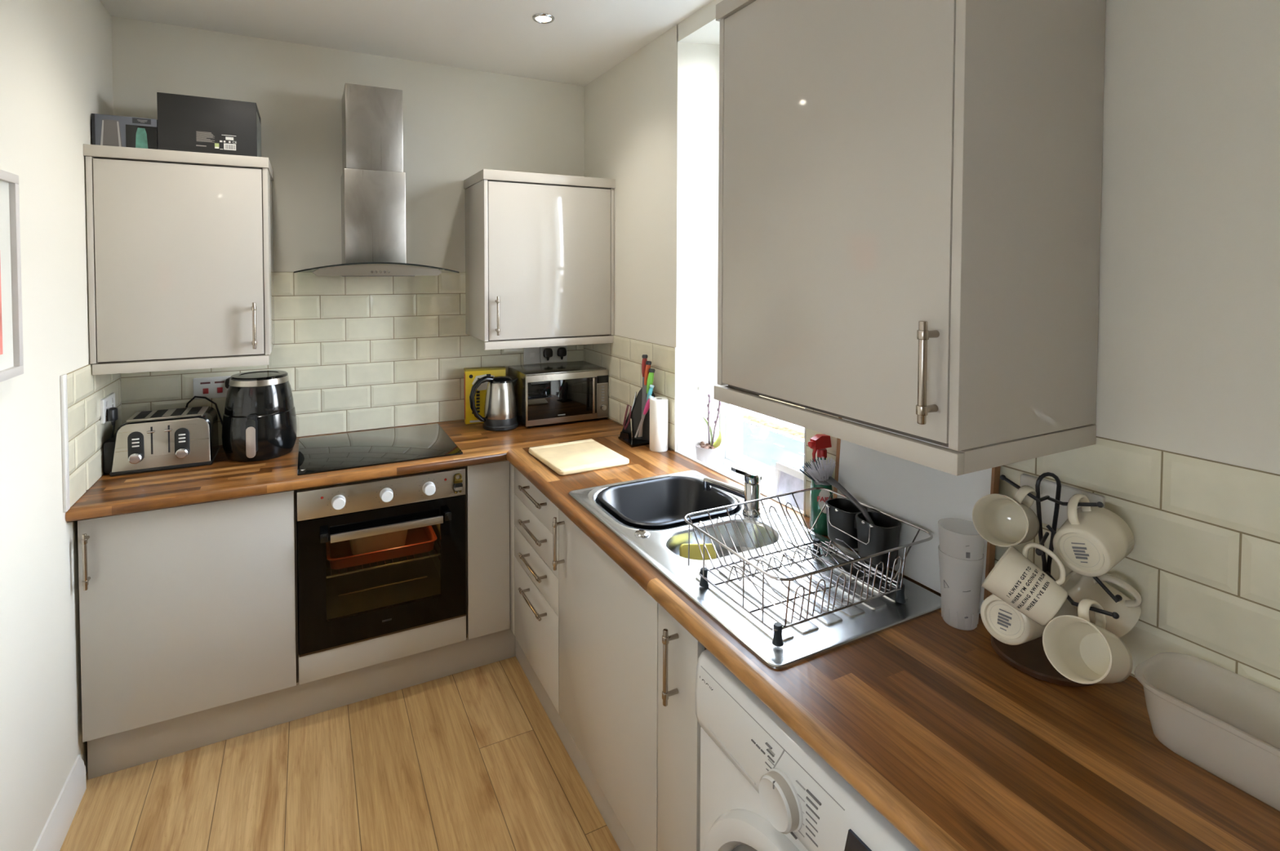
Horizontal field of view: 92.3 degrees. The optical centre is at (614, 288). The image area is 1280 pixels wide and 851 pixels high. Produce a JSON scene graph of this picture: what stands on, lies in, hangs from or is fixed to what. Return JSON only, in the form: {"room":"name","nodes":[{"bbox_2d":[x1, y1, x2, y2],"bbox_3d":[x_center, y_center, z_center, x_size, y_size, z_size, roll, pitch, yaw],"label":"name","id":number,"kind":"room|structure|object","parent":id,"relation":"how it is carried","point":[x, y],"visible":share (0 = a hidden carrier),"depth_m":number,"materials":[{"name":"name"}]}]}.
{"room":"kitchen","nodes":[
{"label":"kitchen","id":0,"kind":"room"},
{"bbox_2d":[0,0,113,850],"bbox_3d":[-0.942,0.321,0.307,0.100,2.605,4.600,-1,2,-27],"label":"wall","id":1,"kind":"structure","parent":0,"point":[56,62],"depth_m":1.70,"materials":[{"name":"white paint"}]},
{"bbox_2d":[0,168,23,382],"bbox_3d":[-1.375,-0.027,1.301,0.021,0.494,0.503,-1,2,-27],"label":"picture frame","id":2,"kind":"object","parent":1,"relation":"attached to","point":[11,354],"visible":1,"depth_m":1.50,"materials":[{"name":"grey wood"}]},
{"bbox_2d":[0,262,2,354],"bbox_3d":[-1.381,0.037,1.315,0.001,0.246,0.310,-1,2,-27],"label":"print","id":3,"kind":"object","parent":2,"relation":"attached to","point":[1,263],"depth_m":1.45},
{"bbox_2d":[32,754,86,850],"bbox_3d":[-0.768,1.572,0.121,0.018,0.115,4.047,-1,2,-27],"label":"baseboard","id":4,"kind":"structure","parent":1,"relation":"attached to","point":[53,834],"depth_m":1.78,"materials":[{"name":"white paint"}]},
{"bbox_2d":[59,373,70,511],"bbox_3d":[-1.645,0.462,1.839,0.009,0.410,0.030,-1,2,-27],"label":"trim","id":5,"kind":"structure","parent":1,"relation":"attached to","point":[63,378],"depth_m":1.83,"materials":[{"name":"white paint"}]},
{"bbox_2d":[66,362,121,506],"bbox_3d":[-1.788,0.455,2.122,0.007,0.406,0.603,-1,2,-27],"label":"tile backsplash","id":6,"kind":"structure","parent":1,"relation":"attached to","point":[87,436],"depth_m":2.02,"materials":[{"name":"beige tile"}]},
{"bbox_2d":[100,392,115,423],"bbox_3d":[-1.825,0.430,2.217,0.012,0.086,0.146,-1,2,-27],"label":"wall socket","id":7,"kind":"object","parent":1,"relation":"attached to","point":[108,402],"visible":0.87,"depth_m":2.18,"materials":[{"name":"white plastic"}]},
{"bbox_2d":[87,628,515,779],"bbox_3d":[-1.057,1.491,2.291,1.418,0.152,0.016,-1,2,-27],"label":"kickboard","id":8,"kind":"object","parent":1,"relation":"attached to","point":[113,753],"depth_m":2.22,"materials":[{"name":"beige"}]},
{"bbox_2d":[59,608,620,850],"bbox_3d":[0.062,1.659,0.904,2.400,0.100,4.700,-1,2,-27],"label":"floor","id":9,"kind":"structure","parent":0,"point":[473,759],"depth_m":1.95,"materials":[{"name":"brown wood"}]},
{"bbox_2d":[77,490,296,742],"bbox_3d":[-1.514,1.056,2.275,0.596,0.721,0.588,-1,2,-27],"label":"base cabinet","id":10,"kind":"object","parent":9,"relation":"on","point":[184,610],"visible":0.95,"depth_m":2.04,"materials":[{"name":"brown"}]},
{"bbox_2d":[293,466,466,684],"bbox_3d":[-0.982,1.049,2.564,0.614,0.721,0.546,-1,2,-27],"label":"housing","id":11,"kind":"object","parent":9,"relation":"on","point":[318,665],"visible":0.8,"depth_m":2.31,"materials":[{"name":"brown"}]},
{"bbox_2d":[297,466,466,657],"bbox_3d":[-0.961,0.999,2.522,0.595,0.614,0.558,-1,2,-27],"label":"oven","id":12,"kind":"object","parent":11,"relation":"in","point":[347,606],"visible":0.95,"depth_m":2.34,"materials":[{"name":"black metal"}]},
{"bbox_2d":[325,524,437,568],"bbox_3d":[-0.965,1.026,2.530,0.404,0.042,0.364,-1,2,-27],"label":"baking tray","id":13,"kind":"object","parent":12,"relation":"on","point":[340,555],"visible":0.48,"depth_m":2.42,"materials":[{"name":"brown metal"}]},
{"bbox_2d":[349,528,408,555],"bbox_3d":[-0.970,0.997,2.516,0.248,0.096,0.208,-1,2,-27],"label":"glass dish","id":14,"kind":"object","parent":13,"relation":"in","point":[395,539],"visible":0.22,"depth_m":2.44,"materials":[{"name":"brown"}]},
{"bbox_2d":[453,473,462,493],"bbox_3d":[-0.614,0.768,2.419,0.035,0.080,0.015,-1,2,-27],"label":"sticker","id":15,"kind":"object","parent":12,"relation":"attached to","point":[458,485],"visible":1,"depth_m":2.42,"materials":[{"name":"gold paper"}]},
{"bbox_2d":[466,460,514,639],"bbox_3d":[-0.367,1.117,2.837,0.728,0.871,0.591,-1,2,-27],"label":"panel","id":16,"kind":"object","parent":9,"relation":"on","point":[490,486],"visible":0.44,"depth_m":2.50,"materials":[{"name":"brown"}]},
{"bbox_2d":[65,417,1279,850],"bbox_3d":[-0.149,0.713,1.050,1.972,0.038,3.999,-1,2,-27],"label":"countertop","id":17,"kind":"structure","parent":16,"relation":"on","point":[957,747],"depth_m":0.99,"materials":[{"name":"brown wood"}]},
{"bbox_2d":[102,395,222,475],"bbox_3d":[-1.687,0.538,2.319,0.346,0.232,0.288,-1,2,-27],"label":"toaster","id":18,"kind":"object","parent":17,"relation":"on","point":[164,439],"visible":0.98,"depth_m":2.22,"materials":[{"name":"silver metal"}]},
{"bbox_2d":[222,369,297,462],"bbox_3d":[-1.408,0.493,2.438,0.263,0.316,0.361,-1,2,-27],"label":"air fryer","id":19,"kind":"object","parent":17,"relation":"on","point":[259,423],"visible":1,"depth_m":2.33,"materials":[{"name":"black plastic"}]},
{"bbox_2d":[297,423,462,475],"bbox_3d":[-0.973,0.647,2.527,0.582,0.005,0.522,-1,2,-27],"label":"cooktop","id":20,"kind":"object","parent":17,"relation":"in","point":[332,452],"visible":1,"depth_m":2.48,"materials":[{"name":"black glass"}]},
{"bbox_2d":[463,365,506,423],"bbox_3d":[-0.619,0.509,2.946,0.191,0.258,0.054,0,2,-20],"label":"food box","id":21,"kind":"object","parent":17,"relation":"on","point":[471,375],"visible":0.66,"depth_m":2.91,"materials":[{"name":"yellow cardboard"}]},
{"bbox_2d":[463,373,465,418],"bbox_3d":[-0.709,0.511,2.914,0.001,0.215,0.050,0,2,-20],"label":"print","id":22,"kind":"object","parent":21,"relation":"attached to","point":[464,373],"depth_m":2.91,"materials":[{"name":"orange"}]},
{"bbox_2d":[471,390,479,413],"bbox_3d":[-0.654,0.538,2.905,0.036,0.108,0.001,0,2,-20],"label":"print","id":23,"kind":"object","parent":21,"relation":"attached to","point":[477,397],"depth_m":2.91,"materials":[{"name":"black"}]},
{"bbox_2d":[469,373,490,378],"bbox_3d":[-0.629,0.427,2.911,0.115,0.044,0.001,0,2,-19],"label":"print","id":24,"kind":"object","parent":21,"relation":"attached to","point":[471,375],"depth_m":2.91,"materials":[{"name":"black"}]},
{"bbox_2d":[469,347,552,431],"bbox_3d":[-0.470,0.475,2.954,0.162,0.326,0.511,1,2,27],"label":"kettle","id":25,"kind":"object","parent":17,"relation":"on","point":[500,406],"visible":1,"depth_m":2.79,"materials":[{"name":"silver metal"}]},
{"bbox_2d":[507,346,608,426],"bbox_3d":[-0.275,0.474,3.013,0.419,0.326,0.329,-1,2,-27],"label":"microwave","id":26,"kind":"object","parent":17,"relation":"on","point":[551,393],"visible":0.99,"depth_m":2.90,"materials":[{"name":"silver metal"}]},
{"bbox_2d":[528,438,629,475],"bbox_3d":[-0.142,0.645,2.372,0.296,0.020,0.335,-1,2,-27],"label":"chopping board","id":27,"kind":"object","parent":17,"relation":"on","point":[567,458],"visible":1,"depth_m":2.33,"materials":[{"name":"beige wood"}]},
{"bbox_2d":[617,386,655,447],"bbox_3d":[0.093,0.520,2.606,0.119,0.258,0.145,-1,2,-27],"label":"knife block","id":28,"kind":"object","parent":17,"relation":"on","point":[625,435],"visible":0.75,"depth_m":2.59,"materials":[{"name":"black plastic"}]},
{"bbox_2d":[622,391,636,439],"bbox_3d":[0.067,0.536,2.604,0.064,0.204,0.009,1,2,26],"label":"scissors","id":29,"kind":"object","parent":28,"relation":"in","point":[628,405],"visible":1,"depth_m":2.60,"materials":[{"name":"red"}]},
{"bbox_2d":[635,395,653,437],"bbox_3d":[0.123,0.521,2.500,0.079,0.174,0.018,0,2,-5],"label":"kitchen knife","id":30,"kind":"object","parent":28,"relation":"in","point":[646,407],"visible":0.88,"depth_m":2.50,"materials":[{"name":"pink"}]},
{"bbox_2d":[641,354,648,436],"bbox_3d":[0.126,0.448,2.574,0.032,0.344,0.018,-1,2,-27],"label":"kitchen knife","id":31,"kind":"object","parent":28,"relation":"in","point":[644,357],"visible":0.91,"depth_m":2.56,"materials":[{"name":"red plastic"}]},
{"bbox_2d":[640,360,651,436],"bbox_3d":[0.132,0.459,2.555,0.050,0.317,0.018,0,2,-17],"label":"kitchen knife","id":32,"kind":"object","parent":28,"relation":"in","point":[648,363],"visible":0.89,"depth_m":2.55,"materials":[{"name":"orange"}]},
{"bbox_2d":[637,384,653,436],"bbox_3d":[0.131,0.502,2.519,0.068,0.218,0.015,0,2,-7],"label":"kitchen knife","id":33,"kind":"object","parent":28,"relation":"in","point":[651,386],"visible":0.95,"depth_m":2.52,"materials":[{"name":"teal"}]},
{"bbox_2d":[639,368,655,436],"bbox_3d":[0.137,0.472,2.536,0.068,0.285,0.020,0,2,-14],"label":"kitchen knife","id":34,"kind":"object","parent":28,"relation":"in","point":[651,375],"visible":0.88,"depth_m":2.53,"materials":[{"name":"green"}]},
{"bbox_2d":[649,396,668,452],"bbox_3d":[0.181,0.549,2.488,0.075,0.208,0.075,-1,2,-27],"label":"roll","id":35,"kind":"object","parent":17,"relation":"on","point":[659,406],"visible":1,"depth_m":2.46,"materials":[{"name":"white paper"}]},
{"bbox_2d":[703,466,761,515],"bbox_3d":[0.348,0.592,1.899,0.098,0.144,0.246,-1,2,-27],"label":"tap","id":36,"kind":"object","parent":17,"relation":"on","point":[752,491],"visible":0.98,"depth_m":1.81,"materials":[{"name":"silver metal"}]},
{"bbox_2d":[568,470,948,668],"bbox_3d":[0.289,0.746,1.670,0.498,0.158,1.001,-1,2,-27],"label":"sink","id":37,"kind":"object","parent":17,"relation":"in","point":[660,548],"visible":0.75,"depth_m":1.40,"materials":[{"name":"silver metal"}]},
{"bbox_2d":[597,475,737,529],"bbox_3d":[0.164,0.731,1.938,0.392,0.144,0.344,-1,2,-27],"label":"sink basin","id":38,"kind":"object","parent":37,"relation":"in","point":[660,503],"visible":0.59,"depth_m":2.06,"materials":[{"name":"black plastic"}]},
{"bbox_2d":[679,543,716,559],"bbox_3d":[0.227,0.725,1.664,0.096,0.062,0.054,0,2,-1],"label":"sponge","id":39,"kind":"object","parent":37,"relation":"in","point":[695,552],"visible":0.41,"depth_m":1.66,"materials":[{"name":"yellow"}]},
{"bbox_2d":[684,487,933,646],"bbox_3d":[0.437,0.611,1.416,0.462,0.132,0.354,-1,2,-27],"label":"dish rack","id":40,"kind":"object","parent":37,"relation":"on","point":[777,641],"visible":1,"depth_m":1.36,"materials":[{"name":"silver metal"}]},
{"bbox_2d":[825,497,901,568],"bbox_3d":[0.610,0.604,1.520,0.078,0.100,0.196,-1,2,-27],"label":"caddy","id":41,"kind":"object","parent":40,"relation":"hanging from","point":[846,522],"visible":0.93,"depth_m":1.50,"materials":[{"name":"black plastic"}]},
{"bbox_2d":[799,456,875,524],"bbox_3d":[0.565,0.540,1.552,0.077,0.190,0.248,-1,2,-27],"label":"dish brush","id":42,"kind":"object","parent":41,"relation":"in","point":[820,476],"visible":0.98,"depth_m":1.59,"materials":[{"name":"grey plastic"}]},
{"bbox_2d":[825,497,867,548],"bbox_3d":[0.590,0.599,1.565,0.074,0.094,0.098,-1,2,-27],"label":"pot","id":43,"kind":"object","parent":41,"relation":"on","point":[842,513],"depth_m":1.54,"materials":[{"name":"black plastic"}]},
{"bbox_2d":[855,511,901,568],"bbox_3d":[0.634,0.605,1.478,0.074,0.100,0.098,-1,2,-27],"label":"pot","id":44,"kind":"object","parent":41,"relation":"on","point":[870,538],"depth_m":1.45,"materials":[{"name":"black plastic"}]},
{"bbox_2d":[807,434,833,535],"bbox_3d":[0.571,0.540,1.704,0.071,0.272,0.065,0,2,13],"label":"spray bottle","id":45,"kind":"object","parent":17,"relation":"on","point":[819,442],"visible":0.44,"depth_m":1.69,"materials":[{"name":"teal"}]},
{"bbox_2d":[833,417,1000,613],"bbox_3d":[0.699,0.477,1.473,0.047,0.405,0.425,-1,2,-27],"label":"wall","id":46,"kind":"structure","parent":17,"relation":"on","point":[940,503],"depth_m":1.40,"materials":[{"name":"white paint"}]},
{"bbox_2d":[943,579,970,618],"bbox_3d":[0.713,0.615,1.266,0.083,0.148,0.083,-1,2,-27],"label":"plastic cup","id":47,"kind":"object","parent":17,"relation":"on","point":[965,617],"visible":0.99,"depth_m":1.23,"materials":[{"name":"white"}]},
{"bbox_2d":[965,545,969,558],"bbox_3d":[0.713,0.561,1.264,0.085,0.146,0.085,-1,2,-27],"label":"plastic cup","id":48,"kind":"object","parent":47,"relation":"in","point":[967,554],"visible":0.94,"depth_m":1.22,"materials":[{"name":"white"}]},
{"bbox_2d":[991,471,1122,686],"bbox_3d":[0.790,0.518,1.093,0.174,0.350,0.290,1,2,17],"label":"mug tree","id":49,"kind":"object","parent":17,"relation":"on","point":[1029,657],"visible":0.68,"depth_m":1.13,"materials":[{"name":"black metal"}]},
{"bbox_2d":[972,484,1039,546],"bbox_3d":[0.721,0.413,1.122,0.116,0.119,0.089,-1,2,-38],"label":"mug","id":50,"kind":"object","parent":49,"relation":"hanging from","point":[1001,520],"visible":0.98,"depth_m":1.14,"materials":[{"name":"beige ceramic"}]},
{"bbox_2d":[980,593,1053,644],"bbox_3d":[0.731,0.584,1.121,0.108,0.129,0.092,-1,2,-38],"label":"mug","id":51,"kind":"object","parent":49,"relation":"hanging from","point":[1007,624],"visible":0.52,"depth_m":1.09,"materials":[{"name":"beige ceramic"}]},
{"bbox_2d":[981,542,1068,625],"bbox_3d":[0.685,0.491,1.029,0.088,0.122,0.120,-1,2,-41],"label":"mug","id":52,"kind":"object","parent":49,"relation":"hanging from","point":[1015,579],"visible":1,"depth_m":1.01,"materials":[{"name":"beige ceramic"}]},
{"bbox_2d":[1042,598,1133,684],"bbox_3d":[0.742,0.555,0.955,0.123,0.130,0.091,-1,2,-27],"label":"mug","id":53,"kind":"object","parent":49,"relation":"hanging from","point":[1082,651],"visible":0.99,"depth_m":0.97,"materials":[{"name":"beige ceramic"}]},
{"bbox_2d":[1053,493,1134,577],"bbox_3d":[0.822,0.422,1.058,0.106,0.122,0.094,-1,2,-35],"label":"mug","id":54,"kind":"object","parent":49,"relation":"hanging from","point":[1091,540],"visible":0.98,"depth_m":1.04,"materials":[{"name":"beige ceramic"}]},
{"bbox_2d":[1061,570,1142,637],"bbox_3d":[0.865,0.558,1.095,0.115,0.118,0.080,1,2,24],"label":"mug","id":55,"kind":"object","parent":49,"relation":"hanging from","point":[1078,587],"visible":0.7,"depth_m":1.07,"materials":[{"name":"beige ceramic"}]},
{"bbox_2d":[514,466,558,712],"bbox_3d":[-0.061,1.056,2.382,0.606,0.721,0.489,-1,2,-27],"label":"drawer unit","id":56,"kind":"object","parent":9,"relation":"on","point":[535,579],"visible":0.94,"depth_m":2.23,"materials":[{"name":"brown"}]},
{"bbox_2d":[515,637,635,850],"bbox_3d":[-0.098,1.502,1.979,0.016,0.152,1.433,-1,2,-27],"label":"trim","id":57,"kind":"structure","parent":9,"relation":"on","point":[618,832],"depth_m":2.00,"materials":[{"name":"beige"}]},
{"bbox_2d":[552,508,657,850],"bbox_3d":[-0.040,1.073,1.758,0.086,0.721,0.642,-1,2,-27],"label":"base cabinet","id":58,"kind":"object","parent":9,"relation":"on","point":[608,623],"visible":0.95,"depth_m":1.69,"materials":[{"name":"brown"}]},
{"bbox_2d":[657,603,706,850],"bbox_3d":[0.374,1.081,1.511,0.606,0.721,0.167,-1,2,-27],"label":"base cabinet","id":59,"kind":"object","parent":9,"relation":"on","point":[678,797],"visible":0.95,"depth_m":1.38,"materials":[{"name":"brown"}]},
{"bbox_2d":[694,648,919,850],"bbox_3d":[0.548,1.172,1.148,0.611,0.831,0.597,-1,2,-27],"label":"washing machine","id":60,"kind":"object","parent":9,"relation":"on","point":[763,788],"visible":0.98,"depth_m":1.08,"materials":[{"name":"white metal"}]},
{"bbox_2d":[111,15,584,499],"bbox_3d":[-0.964,0.246,2.922,2.400,2.605,0.100,-1,2,-27],"label":"wall","id":61,"kind":"structure","parent":0,"point":[459,123],"depth_m":2.71,"materials":[{"name":"white paint"}]},
{"bbox_2d":[83,143,275,374],"bbox_3d":[-1.594,-0.101,2.312,0.536,0.770,0.407,-1,2,-27],"label":"upper cabinet","id":62,"kind":"object","parent":61,"relation":"attached to","point":[180,243],"visible":1,"depth_m":2.16,"materials":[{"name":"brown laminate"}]},
{"bbox_2d":[91,113,158,149],"bbox_3d":[-1.760,-0.544,2.248,0.182,0.118,0.233,-1,2,-27],"label":"box","id":63,"kind":"object","parent":62,"relation":"on","point":[106,130],"visible":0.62,"depth_m":2.14,"materials":[{"name":"grey cardboard"}]},
{"bbox_2d":[125,124,157,149],"bbox_3d":[-1.666,-0.528,2.166,0.089,0.090,0.001,-1,2,-27],"label":"print","id":64,"kind":"object","parent":63,"relation":"attached to","point":[137,135],"depth_m":2.17,"materials":[{"name":"black"}]},
{"bbox_2d":[156,92,261,156],"bbox_3d":[-1.545,-0.595,2.368,0.306,0.214,0.266,-1,2,-27],"label":"cardboard box","id":65,"kind":"object","parent":62,"relation":"on","point":[188,123],"visible":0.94,"depth_m":2.25,"materials":[{"name":"black cardboard"}]},
{"bbox_2d":[195,131,213,146],"bbox_3d":[-1.495,-0.546,2.247,0.057,0.053,0.001,-1,2,-27],"label":"print","id":66,"kind":"object","parent":65,"relation":"attached to","point":[202,138],"depth_m":2.25,"materials":[{"name":"grey paper"}]},
{"bbox_2d":[120,346,275,444],"bbox_3d":[-1.684,0.440,2.508,0.524,0.416,0.007,-1,2,-27],"label":"tile backsplash","id":67,"kind":"structure","parent":61,"relation":"attached to","point":[162,389],"depth_m":2.46,"materials":[{"name":"beige tile"}]},
{"bbox_2d":[192,375,231,399],"bbox_3d":[-1.639,0.406,2.518,0.146,0.086,0.012,-1,2,-27],"label":"switch","id":68,"kind":"object","parent":61,"relation":"attached to","point":[208,387],"visible":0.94,"depth_m":2.51,"materials":[{"name":"white plastic"}]},
{"bbox_2d":[273,271,471,436],"bbox_3d":[-1.073,0.282,2.809,0.841,0.716,0.007,-1,2,-27],"label":"tile backsplash","id":69,"kind":"structure","parent":61,"relation":"attached to","point":[362,353],"depth_m":2.79,"materials":[{"name":"beige tile"}]},
{"bbox_2d":[293,82,458,276],"bbox_3d":[-1.004,-0.443,2.571,0.600,0.782,0.454,-1,2,-27],"label":"hood","id":70,"kind":"object","parent":61,"relation":"attached to","point":[373,177],"visible":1,"depth_m":2.53,"materials":[{"name":"metal"}]},
{"bbox_2d":[471,336,583,376],"bbox_3d":[-0.431,0.424,3.134,0.595,0.416,0.007,-1,2,-27],"label":"tile backsplash","id":71,"kind":"structure","parent":61,"relation":"attached to","point":[481,357],"depth_m":3.06,"materials":[{"name":"beige tile"}]},
{"bbox_2d":[523,346,540,364],"bbox_3d":[-0.419,0.341,3.127,0.086,0.086,0.012,-1,2,-27],"label":"wall switch","id":72,"kind":"object","parent":61,"relation":"attached to","point":[531,355],"visible":0.91,"depth_m":3.12,"materials":[{"name":"white plastic"}]},
{"bbox_2d":[463,168,615,350],"bbox_3d":[-0.351,-0.131,2.935,0.636,0.780,0.403,-1,2,-27],"label":"upper cabinet","id":73,"kind":"object","parent":61,"relation":"attached to","point":[540,247],"visible":1,"depth_m":2.78,"materials":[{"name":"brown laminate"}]},
{"bbox_2d":[540,345,567,363],"bbox_3d":[-0.312,0.340,3.180,0.146,0.086,0.012,-1,2,-27],"label":"wall socket","id":74,"kind":"object","parent":61,"relation":"attached to","point":[555,357],"visible":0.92,"depth_m":3.18,"materials":[{"name":"white plastic"}]},
{"bbox_2d":[99,0,713,85],"bbox_3d":[0.067,-1.045,0.827,2.400,0.100,4.700,-1,2,-27],"label":"ceiling","id":75,"kind":"structure","parent":0,"point":[584,39],"depth_m":2.44,"materials":[{"name":"white paint"}]},
{"bbox_2d":[532,13,554,23],"bbox_3d":[-0.272,-1.036,2.360,0.086,0.007,0.086,-1,2,-27],"label":"recessed light","id":76,"kind":"object","parent":75,"relation":"in","point":[542,18],"visible":1,"depth_m":2.36,"materials":[{"name":"silver metal"}]},
{"bbox_2d":[584,0,1279,748],"bbox_3d":[1.001,0.297,1.277,0.296,2.605,4.600,-1,2,-27],"label":"wall","id":77,"kind":"structure","parent":0,"point":[1188,353],"depth_m":1.07,"materials":[{"name":"white paint"}]},
{"bbox_2d":[583,334,675,450],"bbox_3d":[0.041,0.433,2.863,0.007,0.415,0.911,-1,2,-27],"label":"tile backsplash","id":78,"kind":"structure","parent":77,"relation":"attached to","point":[622,357],"depth_m":2.80,"materials":[{"name":"beige tile"}]},
{"bbox_2d":[676,395,719,458],"bbox_3d":[0.339,0.574,2.478,0.178,0.279,0.003,0,2,-11],"label":"trim","id":79,"kind":"structure","parent":77,"relation":"attached to","point":[691,427],"depth_m":2.47,"materials":[{"name":"white paint"}]},
{"bbox_2d":[698,385,708,389],"bbox_3d":[0.366,0.397,2.461,0.040,0.021,0.035,-1,2,-27],"label":"wall hook","id":80,"kind":"object","parent":77,"relation":"attached to","point":[700,387],"visible":1,"depth_m":2.47,"materials":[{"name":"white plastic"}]},
{"bbox_2d":[674,347,806,515],"bbox_3d":[0.405,0.454,2.133,0.008,0.418,0.722,-1,2,-27],"label":"trim","id":81,"kind":"structure","parent":77,"relation":"attached to","point":[675,361],"depth_m":2.45,"materials":[{"name":"white paint"}]},
{"bbox_2d":[675,450,806,515],"bbox_3d":[0.412,0.686,2.143,0.016,0.054,0.718,-1,2,-27],"label":"trim","id":82,"kind":"structure","parent":77,"relation":"attached to","point":[722,473],"depth_m":2.15,"materials":[{"name":"white paint"}]},
{"bbox_2d":[719,400,774,494],"bbox_3d":[0.523,-0.114,2.175,0.229,1.697,0.730,-1,2,-27],"label":"window","id":83,"kind":"structure","parent":77,"relation":"in","point":[727,424],"depth_m":2.44,"materials":[{"name":"white"}]},
{"bbox_2d":[695,393,724,471],"bbox_3d":[0.372,0.560,2.386,0.114,0.313,0.114,0,2,6],"label":"orchid","id":84,"kind":"object","parent":83,"relation":"on","point":[711,453],"visible":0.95,"depth_m":2.35,"materials":[{"name":"grey ceramic"}]},
{"bbox_2d":[770,462,804,510],"bbox_3d":[0.579,0.657,1.989,0.041,0.140,0.180,-1,2,-27],"label":"photo frame","id":85,"kind":"object","parent":83,"relation":"on","point":[786,479],"visible":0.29,"depth_m":2.01,"materials":[{"name":"white"}]},
{"bbox_2d":[777,471,804,510],"bbox_3d":[0.582,0.658,1.990,0.024,0.099,0.140,-1,2,-27],"label":"photo","id":86,"kind":"object","parent":85,"relation":"attached to","point":[787,481],"depth_m":2.00},
{"bbox_2d":[714,410,804,442],"bbox_3d":[0.556,0.505,2.191,0.004,0.004,0.664,-1,2,-27],"label":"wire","id":87,"kind":"object","parent":77,"relation":"attached to","point":[714,411],"visible":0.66,"depth_m":2.23,"materials":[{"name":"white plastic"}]},
{"bbox_2d":[713,0,1106,475],"bbox_3d":[0.558,-0.203,1.317,0.446,0.972,0.648,-1,2,-27],"label":"upper cabinet","id":88,"kind":"object","parent":77,"relation":"attached to","point":[909,191],"visible":1,"depth_m":1.08,"materials":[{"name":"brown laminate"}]},
{"bbox_2d":[804,408,1279,747],"bbox_3d":[1.096,0.495,0.753,0.007,0.415,2.366,-1,2,-27],"label":"backsplash","id":89,"kind":"structure","parent":77,"relation":"attached to","point":[1203,562],"depth_m":1.02,"materials":[{"name":"beige tile"}]},
{"bbox_2d":[1020,473,1105,528],"bbox_3d":[0.865,0.423,1.193,0.012,0.086,0.146,-1,2,-27],"label":"wall socket","id":90,"kind":"object","parent":77,"relation":"attached to","point":[1048,487],"visible":0.38,"depth_m":1.20,"materials":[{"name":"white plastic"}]},
{"label":"outside","id":91,"kind":"structure","parent":0,"visible":0},
{"bbox_2d":[742,408,804,432],"bbox_3d":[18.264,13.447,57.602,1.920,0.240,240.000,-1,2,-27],"label":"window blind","id":92,"kind":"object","parent":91,"point":[765,417],"visible":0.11,"depth_m":61.29,"materials":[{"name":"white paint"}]},
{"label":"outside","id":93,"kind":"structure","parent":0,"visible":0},
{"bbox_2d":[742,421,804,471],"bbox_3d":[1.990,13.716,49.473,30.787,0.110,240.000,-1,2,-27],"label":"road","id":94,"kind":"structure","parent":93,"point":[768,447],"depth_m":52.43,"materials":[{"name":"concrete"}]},
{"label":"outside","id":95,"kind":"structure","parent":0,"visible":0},
{"bbox_2d":[742,413,804,439],"bbox_3d":[16.708,13.477,56.824,1.560,0.220,240.000,-1,2,-27],"label":"verge","id":96,"kind":"structure","parent":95,"point":[800,434],"depth_m":59.42,"materials":[{"name":"white"}]},
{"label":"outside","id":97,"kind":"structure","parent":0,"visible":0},
{"bbox_2d":[742,417,804,440],"bbox_3d":[15.885,13.477,56.413,0.280,0.240,240.000,-1,2,-27],"label":"kerb","id":98,"kind":"object","parent":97,"point":[745,420],"visible":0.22,"depth_m":57.82,"materials":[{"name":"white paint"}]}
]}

